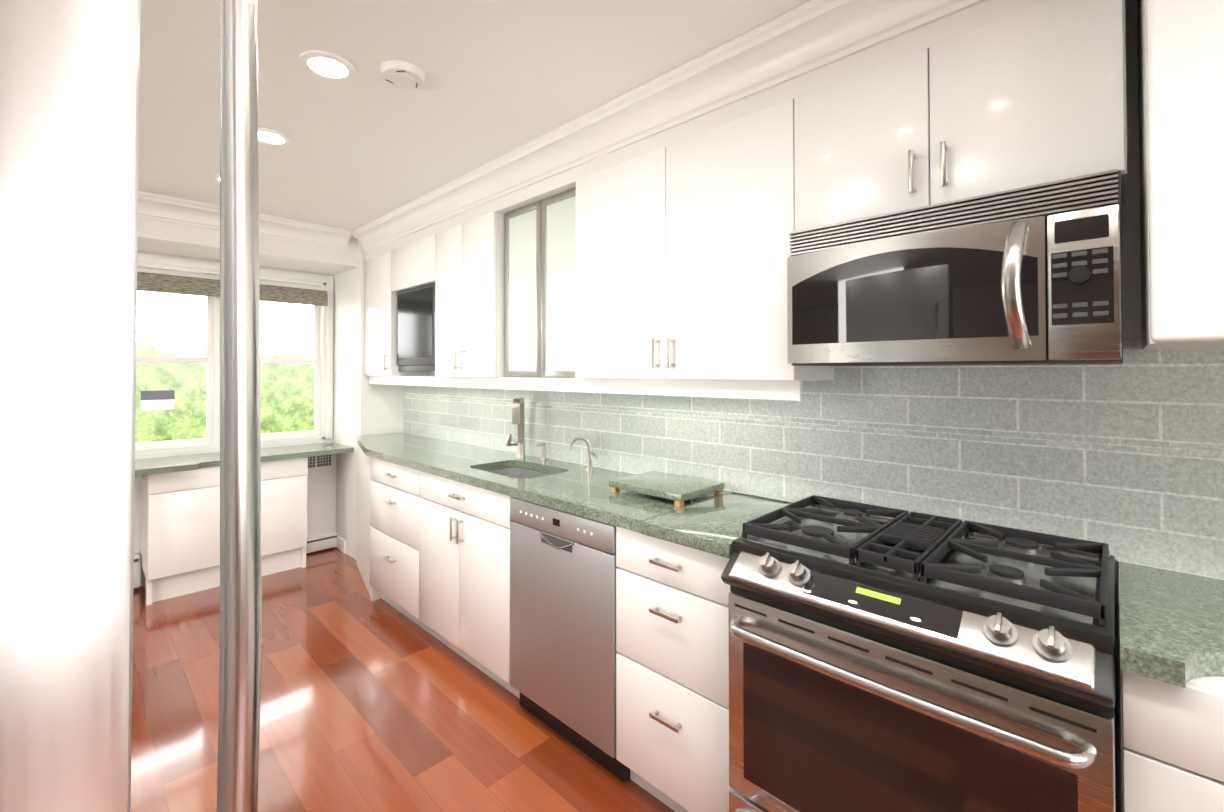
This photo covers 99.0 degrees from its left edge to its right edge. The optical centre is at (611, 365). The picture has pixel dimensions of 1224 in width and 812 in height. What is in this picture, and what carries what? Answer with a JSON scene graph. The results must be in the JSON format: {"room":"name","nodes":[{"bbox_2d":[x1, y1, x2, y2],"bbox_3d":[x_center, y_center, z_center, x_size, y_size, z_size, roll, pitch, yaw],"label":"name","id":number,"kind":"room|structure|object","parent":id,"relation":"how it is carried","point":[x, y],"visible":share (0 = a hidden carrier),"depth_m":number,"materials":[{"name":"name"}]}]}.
{"room":"kitchen","nodes":[
{"label":"kitchen","id":0,"kind":"room"},
{"bbox_2d":[134,251,333,586],"bbox_3d":[-3.001,0.228,3.554,0.150,2.410,2.000,-1,-1,44],"label":"wall","id":1,"kind":"structure","parent":0,"point":[137,517],"depth_m":3.48,"materials":[{"name":"white paint"}]},
{"bbox_2d":[133,552,140,587],"bbox_3d":[-3.222,1.305,3.139,0.080,0.205,0.575,-1,-1,44],"label":"baseboard heater","id":2,"kind":"object","parent":1,"relation":"attached to","point":[137,565],"visible":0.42,"depth_m":3.31,"materials":[{"name":"white metal"}]},
{"bbox_2d":[135,253,332,454],"bbox_3d":[-2.793,-0.067,3.737,0.140,1.305,1.435,-1,-1,44],"label":"window","id":3,"kind":"structure","parent":1,"relation":"in","point":[322,344],"depth_m":3.72,"materials":[{"name":"white paint"}]},
{"bbox_2d":[137,268,327,305],"bbox_3d":[-2.720,-0.547,3.676,0.054,0.146,1.320,-1,-1,44],"label":"roman shade","id":4,"kind":"object","parent":3,"relation":"attached to","point":[151,280],"visible":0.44,"depth_m":3.59,"materials":[{"name":"brown fabric"}]},
{"bbox_2d":[335,536,345,553],"bbox_3d":[-4.787,1.366,2.275,1.632,0.100,6.300,-1,-1,44],"label":"baseboard","id":5,"kind":"structure","parent":1,"relation":"attached to","point":[341,544],"depth_m":4.03,"materials":[{"name":"white paint"}]},
{"bbox_2d":[137,217,357,274],"bbox_3d":[-2.680,-0.859,3.433,0.500,0.240,1.750,-1,-1,44],"label":"wall","id":6,"kind":"structure","parent":0,"point":[167,238],"depth_m":3.49,"materials":[{"name":"white paint"}]},
{"bbox_2d":[138,190,351,249],"bbox_3d":[-2.448,-0.916,3.239,0.104,0.129,1.552,-1,-1,44],"label":"crown molding","id":7,"kind":"structure","parent":6,"relation":"attached to","point":[158,207],"depth_m":3.19,"materials":[{"name":"white paint"}]},
{"bbox_2d":[333,240,403,559],"bbox_3d":[-1.987,0.236,4.195,0.720,2.410,0.330,-1,-1,44],"label":"wall","id":8,"kind":"structure","parent":0,"point":[362,406],"depth_m":3.97,"materials":[{"name":"white paint"}]},
{"bbox_2d":[131,547,674,811],"bbox_3d":[-2.105,1.417,0.036,10.200,0.060,6.800,-1,-1,44],"label":"floor","id":9,"kind":"structure","parent":0,"point":[367,704],"depth_m":2.08,"materials":[{"name":"brown wood"}]},
{"bbox_2d":[0,0,261,811],"bbox_3d":[-0.803,0.448,0.320,0.900,1.885,0.837,-1,-1,44],"label":"refrigerator","id":10,"kind":"object","parent":9,"relation":"on","point":[69,111],"visible":1,"depth_m":0.25,"materials":[{"name":"grey metal"}]},
{"bbox_2d":[141,457,307,605],"bbox_3d":[-2.595,1.038,3.535,0.438,0.789,0.850,-1,-1,44],"label":"base cabinet","id":11,"kind":"object","parent":9,"relation":"on","point":[180,533],"visible":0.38,"depth_m":3.29,"materials":[{"name":"white wood"}]},
{"bbox_2d":[135,442,353,475],"bbox_3d":[-2.679,0.624,3.413,0.498,0.035,1.744,-1,-1,44],"label":"countertop","id":12,"kind":"structure","parent":11,"relation":"on","point":[156,465],"depth_m":3.48,"materials":[{"name":"stone"}]},
{"bbox_2d":[306,454,337,552],"bbox_3d":[-2.303,1.038,4.059,0.132,0.774,0.281,-1,-1,44],"label":"radiator cover","id":13,"kind":"object","parent":9,"relation":"on","point":[322,534],"visible":0.71,"depth_m":4.06,"materials":[{"name":"white"}]},
{"bbox_2d":[356,444,367,580],"bbox_3d":[-1.533,0.994,3.609,0.726,0.880,0.521,-1,-1,44],"label":"base cabinet","id":14,"kind":"object","parent":9,"relation":"on","point":[362,460],"depth_m":3.58,"materials":[{"name":"white wood"}]},
{"bbox_2d":[356,432,1223,687],"bbox_3d":[0.218,0.511,1.901,5.626,0.040,0.559,-1,-1,44],"label":"countertop","id":15,"kind":"structure","parent":14,"relation":"on","point":[1172,627],"depth_m":1.66,"materials":[{"name":"green stone"}]},
{"bbox_2d":[505,397,525,457],"bbox_3d":[-0.510,0.338,2.791,0.223,0.330,0.182,-1,-1,44],"label":"faucet","id":16,"kind":"object","parent":15,"relation":"on","point":[518,410],"visible":1,"depth_m":2.85,"materials":[{"name":"silver metal"}]},
{"bbox_2d":[487,468,551,478],"bbox_3d":[-0.454,0.631,2.531,0.486,0.178,0.316,-1,-1,44],"label":"sink","id":17,"kind":"object","parent":15,"relation":"in","point":[519,473],"depth_m":2.74,"materials":[{"name":"silver metal"}]},
{"bbox_2d":[535,443,546,459],"bbox_3d":[-0.378,0.459,2.785,0.036,0.088,0.068,-1,-1,44],"label":"soap dispenser","id":18,"kind":"object","parent":15,"relation":"on","point":[543,445],"visible":1,"depth_m":2.79,"materials":[{"name":"silver metal"}]},
{"bbox_2d":[569,437,597,470],"bbox_3d":[-0.129,0.418,2.462,0.120,0.161,0.094,-1,-1,44],"label":"faucet","id":19,"kind":"object","parent":15,"relation":"on","point":[589,463],"visible":1,"depth_m":2.47,"materials":[{"name":"silver metal"}]},
{"bbox_2d":[609,471,724,506],"bbox_3d":[0.210,0.472,2.026,0.350,0.043,0.280,-1,-1,44],"label":"trivet","id":20,"kind":"object","parent":15,"relation":"on","point":[679,490],"visible":1,"depth_m":1.97,"materials":[{"name":"green stone"}]},
{"bbox_2d":[364,456,459,622],"bbox_3d":[-1.047,0.988,3.128,0.640,0.880,0.539,-1,-1,44],"label":"base cabinet","id":21,"kind":"object","parent":9,"relation":"on","point":[394,490],"depth_m":2.91,"materials":[{"name":"white wood"}]},
{"bbox_2d":[416,496,519,698],"bbox_3d":[-0.525,1.076,2.624,0.810,0.690,0.539,-1,-1,44],"label":"base cabinet","id":22,"kind":"object","parent":9,"relation":"on","point":[432,554],"depth_m":2.39,"materials":[{"name":"white wood"}]},
{"bbox_2d":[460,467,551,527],"bbox_3d":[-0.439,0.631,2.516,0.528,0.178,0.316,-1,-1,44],"label":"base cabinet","id":23,"kind":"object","parent":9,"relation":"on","point":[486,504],"depth_m":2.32,"materials":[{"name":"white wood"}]},
{"bbox_2d":[510,497,629,782],"bbox_3d":[-0.021,0.976,2.132,0.594,0.878,0.550,-1,-1,44],"label":"dishwasher","id":24,"kind":"object","parent":9,"relation":"on","point":[563,568],"visible":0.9,"depth_m":1.90,"materials":[{"name":"grey metal"}]},
{"bbox_2d":[616,526,730,811],"bbox_3d":[0.358,0.970,1.773,0.445,0.880,0.539,-1,-1,44],"label":"base cabinet","id":25,"kind":"object","parent":9,"relation":"on","point":[672,599],"depth_m":1.57,"materials":[{"name":"white wood"}]},
{"bbox_2d":[721,495,1116,811],"bbox_3d":[0.752,0.916,1.314,0.746,0.976,0.656,-1,-1,44],"label":"gas range","id":26,"kind":"object","parent":9,"relation":"on","point":[884,659],"visible":1,"depth_m":1.13,"materials":[{"name":"silver metal"}]},
{"bbox_2d":[1119,621,1223,811],"bbox_3d":[1.658,0.954,0.521,1.645,0.880,0.539,-1,-1,44],"label":"base cabinet","id":27,"kind":"object","parent":9,"relation":"on","point":[1172,736],"depth_m":0.86,"materials":[{"name":"white wood"}]},
{"bbox_2d":[138,0,810,229],"bbox_3d":[-2.105,-1.063,0.069,10.200,0.080,6.800,-1,-1,44],"label":"ceiling","id":28,"kind":"structure","parent":0,"point":[369,143],"depth_m":1.85,"materials":[{"name":"white paint"}]},
{"bbox_2d":[212,174,219,182],"bbox_3d":[-2.021,-0.983,2.778,0.168,0.008,0.168,-1,-1,44],"label":"recessed light","id":29,"kind":"object","parent":28,"relation":"in","point":[215,177],"visible":0.19,"depth_m":2.73,"materials":[{"name":"white paint"}]},
{"bbox_2d":[258,127,291,145],"bbox_3d":[-1.488,-0.990,2.265,0.168,0.008,0.168,-1,-1,44],"label":"recessed light","id":30,"kind":"object","parent":28,"relation":"in","point":[267,136],"visible":0.69,"depth_m":2.27,"materials":[{"name":"white paint"}]},
{"bbox_2d":[299,50,355,81],"bbox_3d":[-0.948,-0.997,1.744,0.168,0.008,0.168,-1,-1,44],"label":"recessed light","id":31,"kind":"object","parent":28,"relation":"in","point":[329,66],"visible":1,"depth_m":1.74,"materials":[{"name":"white paint"}]},
{"bbox_2d":[380,60,424,89],"bbox_3d":[-0.715,-0.986,1.784,0.144,0.029,0.144,-1,-1,44],"label":"smoke detector","id":32,"kind":"object","parent":28,"relation":"attached to","point":[400,74],"visible":1,"depth_m":1.76,"materials":[{"name":"white plastic"}]},
{"bbox_2d":[1114,0,1141,811],"bbox_3d":[0.887,0.204,1.752,8.250,2.410,0.140,-1,-1,44],"label":"wall","id":33,"kind":"structure","parent":0,"point":[1131,264],"depth_m":1.29,"materials":[{"name":"white paint"}]},
{"bbox_2d":[360,220,387,379],"bbox_3d":[-1.555,-0.448,3.799,0.456,1.048,0.306,-1,-1,44],"label":"upper cabinet","id":34,"kind":"object","parent":33,"relation":"attached to","point":[374,240],"depth_m":3.68,"materials":[{"name":"white wood"}]},
{"bbox_2d":[388,200,431,379],"bbox_3d":[-1.168,-0.453,3.426,0.620,1.048,0.306,-1,-1,44],"label":"upper cabinet","id":35,"kind":"object","parent":33,"relation":"attached to","point":[409,233],"depth_m":3.36,"materials":[{"name":"white wood"}]},
{"bbox_2d":[397,283,434,371],"bbox_3d":[-1.194,-0.227,3.403,0.530,0.535,0.198,-1,-1,44],"label":"tv","id":36,"kind":"object","parent":35,"relation":"attached to","point":[415,329],"visible":0.69,"depth_m":3.31,"materials":[{"name":"grey"}]},
{"bbox_2d":[432,172,487,379],"bbox_3d":[-0.708,-0.459,2.983,0.657,1.048,0.306,-1,-1,44],"label":"upper cabinet","id":37,"kind":"object","parent":33,"relation":"attached to","point":[459,214],"depth_m":2.88,"materials":[{"name":"white wood"}]},
{"bbox_2d":[488,136,563,379],"bbox_3d":[-0.275,-0.464,2.565,0.622,1.048,0.306,-1,-1,44],"label":"upper cabinet","id":38,"kind":"object","parent":33,"relation":"attached to","point":[526,193],"depth_m":2.55,"materials":[{"name":"white wood"}]},
{"bbox_2d":[564,28,787,383],"bbox_3d":[0.286,-0.472,2.025,1.012,1.048,0.306,-1,-1,44],"label":"upper cabinet","id":39,"kind":"object","parent":33,"relation":"attached to","point":[636,240],"depth_m":1.83,"materials":[{"name":"white wood"}]},
{"bbox_2d":[403,338,1223,579],"bbox_3d":[0.411,0.219,2.108,5.630,0.550,0.008,-1,-1,44],"label":"tile backsplash","id":40,"kind":"structure","parent":33,"relation":"attached to","point":[1124,460],"depth_m":1.52,"materials":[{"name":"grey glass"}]},
{"bbox_2d":[784,0,1126,387],"bbox_3d":[0.906,-0.479,1.427,0.710,1.048,0.306,-1,-1,44],"label":"upper cabinet","id":41,"kind":"object","parent":33,"relation":"attached to","point":[894,105],"depth_m":1.30,"materials":[{"name":"white wood"}]},
{"bbox_2d":[787,169,1122,365],"bbox_3d":[0.855,-0.196,1.375,0.695,0.389,0.437,-1,-1,44],"label":"over-the-range microwave","id":42,"kind":"object","parent":41,"relation":"attached to","point":[1030,275],"visible":1,"depth_m":1.20,"materials":[{"name":"grey metal"}]},
{"bbox_2d":[1137,0,1223,349],"bbox_3d":[1.406,-0.454,0.857,0.751,0.824,0.424,-1,-1,44],"label":"upper cabinet","id":43,"kind":"object","parent":33,"relation":"attached to","point":[1181,97],"visible":1,"depth_m":0.92,"materials":[{"name":"white wood"}]},
{"label":"outside","id":44,"kind":"structure","parent":0,"visible":0},
{"bbox_2d":[135,291,314,442],"bbox_3d":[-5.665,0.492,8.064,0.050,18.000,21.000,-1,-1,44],"label":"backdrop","id":45,"kind":"structure","parent":44,"point":[170,401],"depth_m":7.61,"materials":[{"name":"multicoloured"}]}
]}

